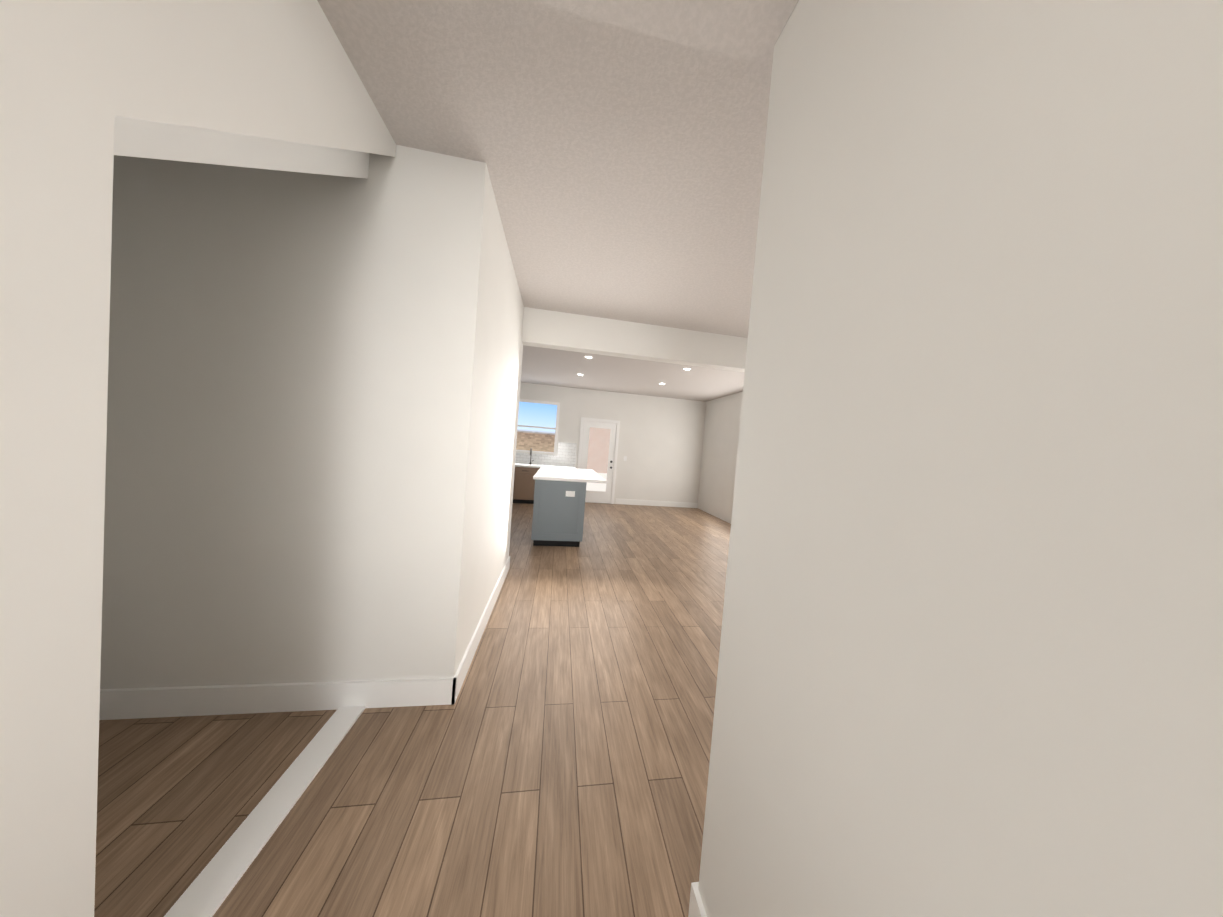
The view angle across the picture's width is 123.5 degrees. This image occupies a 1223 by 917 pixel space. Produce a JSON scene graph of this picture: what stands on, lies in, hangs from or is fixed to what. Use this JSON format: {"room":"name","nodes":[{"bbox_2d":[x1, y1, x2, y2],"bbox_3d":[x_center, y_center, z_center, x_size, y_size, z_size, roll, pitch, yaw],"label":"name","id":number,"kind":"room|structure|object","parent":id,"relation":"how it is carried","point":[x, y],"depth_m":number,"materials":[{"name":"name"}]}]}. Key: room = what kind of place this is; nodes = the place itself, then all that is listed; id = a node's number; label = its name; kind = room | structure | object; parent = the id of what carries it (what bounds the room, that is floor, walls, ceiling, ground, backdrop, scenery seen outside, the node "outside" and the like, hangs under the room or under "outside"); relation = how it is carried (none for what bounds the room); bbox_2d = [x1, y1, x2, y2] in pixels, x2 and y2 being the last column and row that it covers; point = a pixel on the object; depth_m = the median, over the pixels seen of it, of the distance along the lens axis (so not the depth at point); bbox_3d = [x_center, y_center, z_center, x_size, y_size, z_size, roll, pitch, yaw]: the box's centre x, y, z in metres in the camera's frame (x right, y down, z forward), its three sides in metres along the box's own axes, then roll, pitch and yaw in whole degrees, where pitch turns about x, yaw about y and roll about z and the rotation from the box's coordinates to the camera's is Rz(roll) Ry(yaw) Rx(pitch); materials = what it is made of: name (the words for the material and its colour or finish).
{"room":"hallway","nodes":[
{"label":"hallway","id":0,"kind":"room"},
{"bbox_2d":[0,0,395,916],"bbox_3d":[-0.920,-1.396,0.131,0.120,5.600,7.000,4,2,-9],"label":"wall","id":1,"kind":"structure","parent":0,"point":[76,76],"depth_m":0.62,"materials":[{"name":"beige paint"}]},
{"bbox_2d":[114,116,368,178],"bbox_3d":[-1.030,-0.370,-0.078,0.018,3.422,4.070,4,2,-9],"label":"header","id":2,"kind":"structure","parent":1,"relation":"attached to","point":[135,137],"depth_m":0.97,"materials":[{"name":"white paint"}]},
{"bbox_2d":[99,499,706,916],"bbox_3d":[-0.379,1.207,2.983,3.966,0.305,12.777,5,2,7],"label":"baseboard","id":3,"kind":"structure","parent":1,"relation":"attached to","point":[211,887],"depth_m":1.61,"materials":[{"name":"white wood"}]},
{"bbox_2d":[100,145,523,688],"bbox_3d":[-1.756,-0.355,2.631,1.700,3.230,2.000,4,2,-9],"label":"wall","id":4,"kind":"structure","parent":0,"point":[314,383],"depth_m":1.66,"materials":[{"name":"beige paint"}]},
{"bbox_2d":[94,502,730,916],"bbox_3d":[0.295,1.484,2.631,6.500,0.120,12.500,4,2,-9],"label":"floor","id":5,"kind":"structure","parent":0,"point":[552,760],"depth_m":1.44,"materials":[{"name":"brown wood"}]},
{"bbox_2d":[514,466,516,485],"bbox_3d":[-2.542,0.590,7.947,0.460,0.870,0.628,4,2,-9],"label":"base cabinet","id":6,"kind":"object","parent":5,"relation":"on","point":[515,474],"depth_m":7.68,"materials":[{"name":"brown wood"}]},
{"bbox_2d":[513,466,536,503],"bbox_3d":[-2.089,0.623,8.019,0.460,0.870,0.628,4,2,-9],"label":"base cabinet","id":7,"kind":"object","parent":5,"relation":"on","point":[527,466],"depth_m":7.71,"materials":[{"name":"brown wood"}]},
{"bbox_2d":[515,462,574,467],"bbox_3d":[-2.177,0.161,7.979,2.610,0.040,0.639,4,2,-9],"label":"countertop","id":8,"kind":"structure","parent":7,"relation":"on","point":[516,463],"depth_m":8.16,"materials":[{"name":"white stone"}]},
{"bbox_2d":[529,450,532,465],"bbox_3d":[-1.965,-0.049,8.111,0.107,0.402,0.214,4,2,-9],"label":"faucet","id":9,"kind":"object","parent":8,"relation":"on","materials":[{"name":"metal"}]},
{"bbox_2d":[533,466,548,503],"bbox_3d":[-1.636,0.655,8.092,0.460,0.870,0.628,4,2,-9],"label":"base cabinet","id":10,"kind":"object","parent":5,"relation":"on","point":[538,467],"depth_m":7.75,"materials":[{"name":"brown wood"}]},
{"bbox_2d":[531,478,586,546],"bbox_3d":[-0.906,0.747,5.676,0.721,0.960,2.052,4,2,-9],"label":"kitchen island","id":11,"kind":"object","parent":5,"relation":"on","point":[559,505],"depth_m":4.68,"materials":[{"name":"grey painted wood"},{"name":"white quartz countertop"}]},
{"bbox_2d":[535,466,606,481],"bbox_3d":[-0.743,0.258,5.683,1.036,0.040,2.105,4,2,-9],"label":"island countertop","id":12,"kind":"structure","parent":11,"relation":"on","point":[549,474],"depth_m":5.09,"materials":[{"name":"white stone"}]},
{"bbox_2d":[317,0,773,337],"bbox_3d":[1.213,-1.641,2.465,4.785,0.400,2.830,4,2,-9],"label":"ceiling","id":13,"kind":"structure","parent":0,"point":[625,168],"depth_m":1.55,"materials":[{"name":"white paint"}]},
{"bbox_2d":[516,382,705,503],"bbox_3d":[-0.500,-0.495,8.648,6.450,3.300,0.200,4,2,-9],"label":"wall","id":14,"kind":"structure","parent":0,"point":[660,443],"depth_m":8.77,"materials":[{"name":"beige paint"}]},
{"bbox_2d":[516,399,559,454],"bbox_3d":[-1.967,-0.796,8.274,1.280,1.340,0.050,4,2,-9],"label":"kitchen window","id":15,"kind":"structure","parent":14,"relation":"in","point":[538,425],"depth_m":8.31,"materials":[{"name":"white"}]},
{"bbox_2d":[577,417,619,503],"bbox_3d":[-0.357,0.071,8.547,1.020,2.200,0.088,4,2,-9],"label":"back door","id":16,"kind":"structure","parent":14,"relation":"in","point":[598,447],"depth_m":8.57,"materials":[{"name":"white wood"}]},
{"bbox_2d":[521,345,744,401],"bbox_3d":[-0.011,-1.861,6.205,6.050,0.400,4.650,4,2,-9],"label":"ceiling","id":17,"kind":"structure","parent":0,"point":[551,367],"depth_m":6.50,"materials":[{"name":"white paint"}]},
{"bbox_2d":[522,307,747,371],"bbox_3d":[1.183,-1.508,3.976,4.350,0.770,0.150,4,2,-9],"label":"header beam","id":18,"kind":"structure","parent":0,"point":[542,328],"depth_m":3.77,"materials":[{"name":"beige paint"}]},
{"bbox_2d":[529,0,798,66],"bbox_3d":[-0.170,-1.466,0.433,1.445,0.525,0.870,4,2,-9],"label":"ceiling","id":19,"kind":"structure","parent":0,"point":[748,31],"depth_m":0.89,"materials":[{"name":"beige paint"}]},
{"bbox_2d":[697,394,732,518],"bbox_3d":[3.183,-0.098,5.276,0.200,3.300,8.030,4,2,-9],"label":"wall","id":20,"kind":"structure","parent":0,"point":[715,448],"depth_m":8.25,"materials":[{"name":"beige paint"}]},
{"bbox_2d":[698,0,1222,916],"bbox_3d":[0.798,-0.071,-1.024,0.200,3.300,4.070,4,2,-9],"label":"wall","id":21,"kind":"structure","parent":0,"point":[961,478],"depth_m":0.41,"materials":[{"name":"beige paint"}]}
]}

